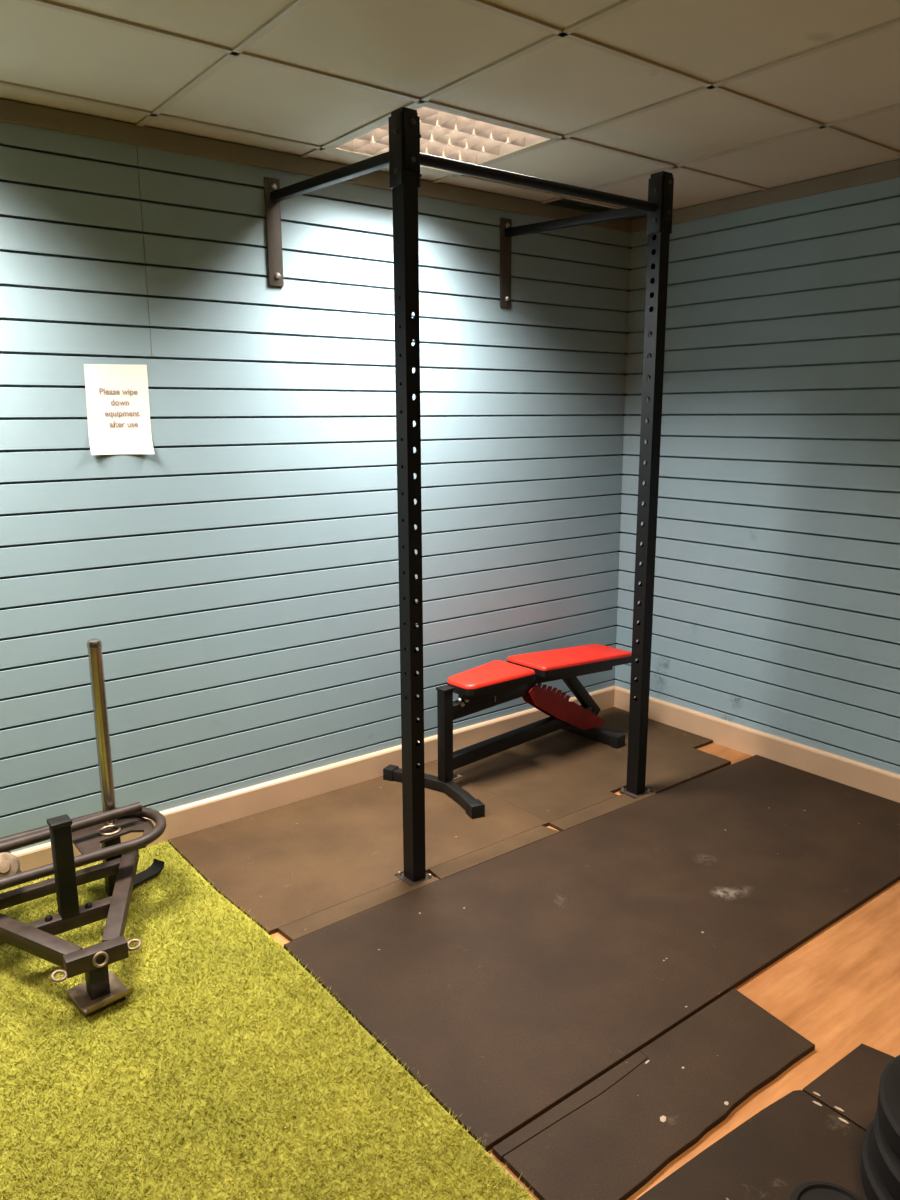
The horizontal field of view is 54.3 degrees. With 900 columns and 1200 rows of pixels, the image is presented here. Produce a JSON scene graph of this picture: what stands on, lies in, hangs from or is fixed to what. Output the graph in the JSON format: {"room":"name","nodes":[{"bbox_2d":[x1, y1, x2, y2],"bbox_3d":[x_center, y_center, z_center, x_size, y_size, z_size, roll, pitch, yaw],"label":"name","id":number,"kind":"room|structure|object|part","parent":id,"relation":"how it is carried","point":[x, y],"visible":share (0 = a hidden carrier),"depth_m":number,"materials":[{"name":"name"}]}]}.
{"room":"gym","nodes":[
{"label":"gym","id":0,"kind":"room"},
{"bbox_2d":[0,98,630,852],"bbox_3d":[-1.760,-0.267,2.591,6.600,2.600,0.120,-9,15,-37],"label":"wall","id":1,"kind":"structure","parent":0,"point":[236,579],"depth_m":3.31,"materials":[{"name":"paint"}]},
{"bbox_2d":[84,364,153,454],"bbox_3d":[-1.105,-0.637,2.938,0.212,0.299,0.020,-9,15,-37],"label":"paper notice","id":2,"kind":"object","parent":1,"relation":"attached to","point":[117,395],"visible":1,"depth_m":2.94,"materials":[{"name":"white paper"}]},
{"bbox_2d":[3,686,615,890],"bbox_3d":[-1.713,0.955,2.793,6.600,0.125,0.018,-9,15,-37],"label":"baseboard","id":3,"kind":"structure","parent":1,"relation":"attached to","point":[185,819],"depth_m":3.61,"materials":[{"name":"beige wood"}]},
{"bbox_2d":[0,99,631,232],"bbox_3d":[-1.725,-1.386,2.300,6.600,0.059,0.012,-9,15,-37],"label":"trim","id":4,"kind":"structure","parent":1,"relation":"attached to","point":[10,111],"depth_m":3.05,"materials":[{"name":"paint"}]},
{"bbox_2d":[264,107,673,885],"bbox_3d":[0.094,-0.355,3.403,1.236,2.420,0.859,-9,15,-37],"label":"rig","id":5,"kind":"object","parent":1,"relation":"attached to","point":[404,158],"visible":1,"depth_m":2.95,"materials":[{"name":"black metal"}]},
{"bbox_3d":[-0.636,-1.327,3.172,0.058,0.366,0.010,-9,15,-37],"label":"wall plate","id":6,"kind":"part","parent":5,"relation":"part of","materials":[{"name":"grey metal"}]},
{"bbox_3d":[-0.391,-1.373,2.859,0.032,0.057,0.771,-10,15,-38],"label":"wall arm","id":7,"kind":"part","parent":5,"relation":"part of"},
{"bbox_3d":[-0.155,-1.293,2.527,0.008,0.190,0.062,-9,15,-37],"label":"clamp plate","id":8,"kind":"part","parent":5,"relation":"part of","materials":[{"name":"black metal"}]},
{"bbox_3d":[-0.112,-1.316,2.515,0.047,0.155,0.006,-9,15,-37],"label":"clamp plate","id":9,"kind":"part","parent":5,"relation":"part of","materials":[{"name":"black metal"}]},
{"bbox_3d":[-0.121,0.957,3.022,0.094,0.012,0.094,-9,15,-37],"label":"plate","id":10,"kind":"part","parent":5,"relation":"part of","materials":[{"name":"black metal"}]},
{"bbox_3d":[-0.108,-1.300,2.563,0.008,0.190,0.062,-9,15,-37],"label":"clamp plate","id":11,"kind":"part","parent":5,"relation":"part of","materials":[{"name":"black metal"}]},
{"bbox_3d":[0.244,-1.472,3.837,0.058,0.366,0.010,-9,15,-37],"label":"wall plate","id":12,"kind":"part","parent":5,"relation":"part of","materials":[{"name":"grey metal"}]},
{"bbox_3d":[0.500,-1.521,3.527,0.032,0.062,0.779,-10,16,-39],"label":"wall arm","id":13,"kind":"part","parent":5,"relation":"part of"},
{"bbox_3d":[0.781,0.811,3.695,0.094,0.012,0.094,-9,15,-37],"label":"plate","id":14,"kind":"part","parent":5,"relation":"part of","materials":[{"name":"black metal"}]},
{"bbox_3d":[0.747,-1.439,3.200,0.008,0.190,0.062,-9,15,-37],"label":"clamp plate","id":15,"kind":"part","parent":5,"relation":"part of","materials":[{"name":"black metal"}]},
{"bbox_3d":[0.790,-1.462,3.188,0.047,0.155,0.006,-9,15,-37],"label":"clamp plate","id":16,"kind":"part","parent":5,"relation":"part of","materials":[{"name":"black metal"}]},
{"bbox_3d":[0.793,-1.447,3.235,0.008,0.190,0.062,-9,15,-37],"label":"clamp plate","id":17,"kind":"part","parent":5,"relation":"part of","materials":[{"name":"black metal"}]},
{"bbox_2d":[0,0,899,209],"bbox_3d":[0.227,-0.912,-0.183,6.599,0.016,6.399,-9,15,-37],"label":"ceiling","id":18,"kind":"structure","parent":0,"point":[417,48],"depth_m":2.43,"materials":[{"name":"tile"}]},
{"bbox_2d":[327,104,557,174],"bbox_3d":[-0.032,-1.620,3.024,0.571,0.090,0.571,-9,15,-37],"label":"ceiling light","id":19,"kind":"object","parent":18,"relation":"attached to","point":[444,133],"visible":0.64,"depth_m":3.03,"materials":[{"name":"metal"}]},
{"bbox_2d":[0,0,899,208],"bbox_3d":[0.228,-0.902,-0.181,6.600,0.009,6.400,-9,15,-37],"label":"grid","id":20,"kind":"object","parent":18,"relation":"attached to","point":[557,33],"depth_m":2.53,"materials":[{"name":"paint"}]},
{"bbox_2d":[270,743,899,1199],"bbox_3d":[0.239,1.580,0.344,7.000,0.100,6.800,-9,15,-37],"label":"floor","id":21,"kind":"structure","parent":0,"point":[839,989],"depth_m":2.41,"materials":[{"name":"brown wood"}]},
{"bbox_2d":[0,839,533,1199],"bbox_3d":[-1.084,1.345,1.187,2.774,0.023,3.399,-9,15,-37],"label":"artificial turf","id":22,"kind":"object","parent":21,"relation":"on","point":[227,1071],"visible":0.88,"depth_m":2.09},
{"bbox_2d":[0,638,165,1014],"bbox_3d":[-1.120,0.617,2.509,0.768,0.856,0.694,-9,15,-37],"label":"sled","id":23,"kind":"object","parent":22,"relation":"on","point":[102,987],"visible":1,"depth_m":2.57,"materials":[{"name":"black metal"}]},
{"bbox_3d":[-1.331,0.781,2.599,0.090,0.088,0.139,-9,15,-37],"label":"weight post","id":24,"kind":"part","parent":23,"relation":"part of","materials":[{"name":"metal"}]},
{"bbox_3d":[-1.256,0.727,2.713,0.612,0.033,0.037,-11,16,-40],"label":"rail","id":25,"kind":"part","parent":23,"relation":"part of","materials":[{"name":"black metal"}]},
{"bbox_3d":[-1.238,0.767,2.699,0.727,0.033,0.303,-9,15,-37],"label":"hoop rail","id":26,"kind":"part","parent":23,"relation":"part of","materials":[{"name":"black metal"}]},
{"bbox_3d":[-0.951,0.958,2.359,0.158,0.048,0.042,-9,15,-35],"label":"nose plate","id":27,"kind":"part","parent":23,"relation":"part of","materials":[{"name":"black metal"}]},
{"bbox_3d":[-0.958,1.024,2.382,0.050,0.094,0.050,-9,15,-37],"label":"nose post","id":28,"kind":"part","parent":23,"relation":"part of","materials":[{"name":"black metal"}]},
{"bbox_3d":[-1.077,0.760,2.834,0.245,0.008,0.260,-9,15,-37],"label":"horn plate","id":29,"kind":"part","parent":23,"relation":"part of","materials":[{"name":"black metal"}]},
{"bbox_2d":[168,762,548,934],"bbox_3d":[-0.336,0.887,3.350,1.220,0.015,0.778,-9,15,-37],"label":"rubber mat","id":30,"kind":"object","parent":21,"relation":"on","point":[283,865],"visible":0.77,"depth_m":3.25,"materials":[{"name":"brown rubber"}]},
{"bbox_2d":[278,877,439,941],"bbox_3d":[-0.281,0.992,2.855,0.570,0.015,0.088,-9,15,-37],"label":"rubber mat","id":31,"kind":"object","parent":21,"relation":"on","point":[297,929],"visible":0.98,"depth_m":2.81,"materials":[{"name":"brown rubber"}]},
{"bbox_2d":[429,825,559,879],"bbox_3d":[0.171,0.917,3.200,0.568,0.015,0.082,-9,15,-37],"label":"rubber mat","id":32,"kind":"object","parent":21,"relation":"on","point":[444,870],"visible":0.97,"depth_m":3.18,"materials":[{"name":"brown rubber"}]},
{"bbox_2d":[492,1051,647,1161],"bbox_3d":[0.293,1.164,2.030,0.481,0.015,0.039,-9,15,-37],"label":"rubber mat","id":33,"kind":"object","parent":21,"relation":"on","point":[610,1078],"visible":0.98,"depth_m":2.01,"materials":[{"name":"black rubber"}]},
{"bbox_2d":[431,707,730,821],"bbox_3d":[0.659,0.734,4.055,1.236,0.015,0.852,-9,15,-37],"label":"rubber mat","id":34,"kind":"object","parent":21,"relation":"on","point":[560,773],"visible":0.85,"depth_m":3.94,"materials":[{"name":"brown rubber"}]},
{"bbox_2d":[383,644,631,818],"bbox_3d":[0.378,0.508,3.949,1.286,0.472,0.572,-9,15,-37],"label":"weight bench","id":35,"kind":"object","parent":34,"relation":"on","point":[496,682],"visible":0.98,"depth_m":3.88,"materials":[{"name":"red leather"}]},
{"bbox_3d":[-0.020,0.562,3.659,0.048,0.400,0.048,-11,16,-41],"label":"post","id":36,"kind":"part","parent":35,"relation":"part of","materials":[{"name":"black metal"}]},
{"bbox_3d":[0.017,0.748,3.731,0.055,0.006,0.060,-11,16,-41],"label":"weld plate","id":37,"kind":"part","parent":35,"relation":"part of","materials":[{"name":"metal"}]},
{"bbox_3d":[0.157,0.334,3.788,0.375,0.061,0.238,-9,15,-37],"label":"seat","id":38,"kind":"part","parent":35,"relation":"part of","materials":[{"name":"red leather"}]},
{"bbox_3d":[0.515,0.493,4.175,0.550,0.306,0.005,-11,16,-41],"label":"ratchet plate","id":39,"kind":"part","parent":35,"relation":"part of","materials":[{"name":"red paint"}]},
{"bbox_3d":[0.558,0.502,4.129,0.550,0.306,0.005,-11,16,-41],"label":"ratchet plate","id":40,"kind":"part","parent":35,"relation":"part of","materials":[{"name":"red paint"}]},
{"bbox_3d":[0.580,0.281,4.146,0.663,0.106,0.244,-11,16,-41],"label":"backrest","id":41,"kind":"part","parent":35,"relation":"part of","materials":[{"name":"red leather"}]},
{"bbox_2d":[284,755,899,1151],"bbox_3d":[0.746,0.957,2.997,2.426,0.015,0.954,-9,15,-37],"label":"rubber mat","id":42,"kind":"object","parent":21,"relation":"on","point":[512,982],"visible":1,"depth_m":2.68,"materials":[{"name":"black rubber"}]},
{"bbox_2d":[549,792,656,831],"bbox_3d":[0.625,0.843,3.541,0.540,0.015,0.087,-9,15,-37],"label":"rubber mat","id":43,"kind":"object","parent":21,"relation":"on","point":[602,808],"visible":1,"depth_m":3.50,"materials":[{"name":"brown rubber"}]},
{"bbox_2d":[503,988,814,1199],"bbox_3d":[0.517,1.155,2.063,0.876,0.016,0.258,-9,15,-37],"label":"rubber mat","id":44,"kind":"object","parent":21,"relation":"on","point":[693,1076],"visible":1,"depth_m":2.01,"materials":[{"name":"rubber"}]},
{"bbox_2d":[637,1090,867,1199],"bbox_3d":[0.812,1.267,1.528,0.683,0.016,0.934,-9,15,-37],"label":"rubber mat","id":45,"kind":"object","parent":21,"relation":"on","point":[796,1140],"visible":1,"depth_m":1.87,"materials":[{"name":"rubber"}]},
{"bbox_2d":[789,1181,861,1199],"bbox_3d":[0.747,1.208,1.708,0.166,0.028,0.166,-9,15,-37],"label":"weight plate","id":46,"kind":"object","parent":45,"relation":"on","point":[814,1190],"visible":1,"depth_m":1.76,"materials":[{"name":"black rubber"}]},
{"bbox_2d":[860,1120,895,1199],"bbox_3d":[1.063,1.186,1.742,0.450,0.055,0.450,-9,15,-37],"label":"weight plate","id":47,"kind":"object","parent":45,"relation":"on","point":[875,1188],"visible":0.5,"depth_m":1.77,"materials":[{"name":"black rubber"}]},
{"bbox_2d":[872,1110,899,1199],"bbox_3d":[1.085,1.131,1.734,0.450,0.055,0.450,-9,15,-37],"label":"weight plate","id":48,"kind":"object","parent":47,"relation":"on","point":[887,1161],"visible":0.52,"depth_m":1.75,"materials":[{"name":"black rubber"}]},
{"bbox_2d":[877,1055,899,1157],"bbox_3d":[1.107,1.069,1.758,0.450,0.055,0.450,-9,15,-37],"label":"weight plate","id":49,"kind":"object","parent":48,"relation":"on","point":[888,1102],"visible":1,"depth_m":1.81,"materials":[{"name":"black rubber"}]},
{"bbox_2d":[802,1044,894,1130],"bbox_3d":[1.216,1.206,1.806,0.291,0.016,0.890,-9,15,-37],"label":"rubber mat","id":50,"kind":"object","parent":21,"relation":"on","point":[850,1087],"visible":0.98,"depth_m":2.07,"materials":[{"name":"rubber"}]},
{"bbox_2d":[615,159,899,774],"bbox_3d":[2.892,-0.178,2.072,0.120,2.600,6.400,-9,15,-37],"label":"wall","id":51,"kind":"structure","parent":0,"point":[776,601],"depth_m":3.82,"materials":[{"name":"paint"}]},
{"bbox_2d":[614,686,899,802],"bbox_3d":[2.848,1.043,2.280,0.018,0.125,6.382,-9,15,-37],"label":"baseboard","id":52,"kind":"structure","parent":51,"relation":"attached to","point":[868,778],"depth_m":4.01,"materials":[{"name":"beige wood"}]},
{"bbox_2d":[631,160,899,232],"bbox_3d":[2.838,-1.299,1.789,0.012,0.059,6.400,-9,15,-37],"label":"trim","id":53,"kind":"structure","parent":51,"relation":"attached to","point":[888,170],"depth_m":3.62,"materials":[{"name":"paint"}]}
]}

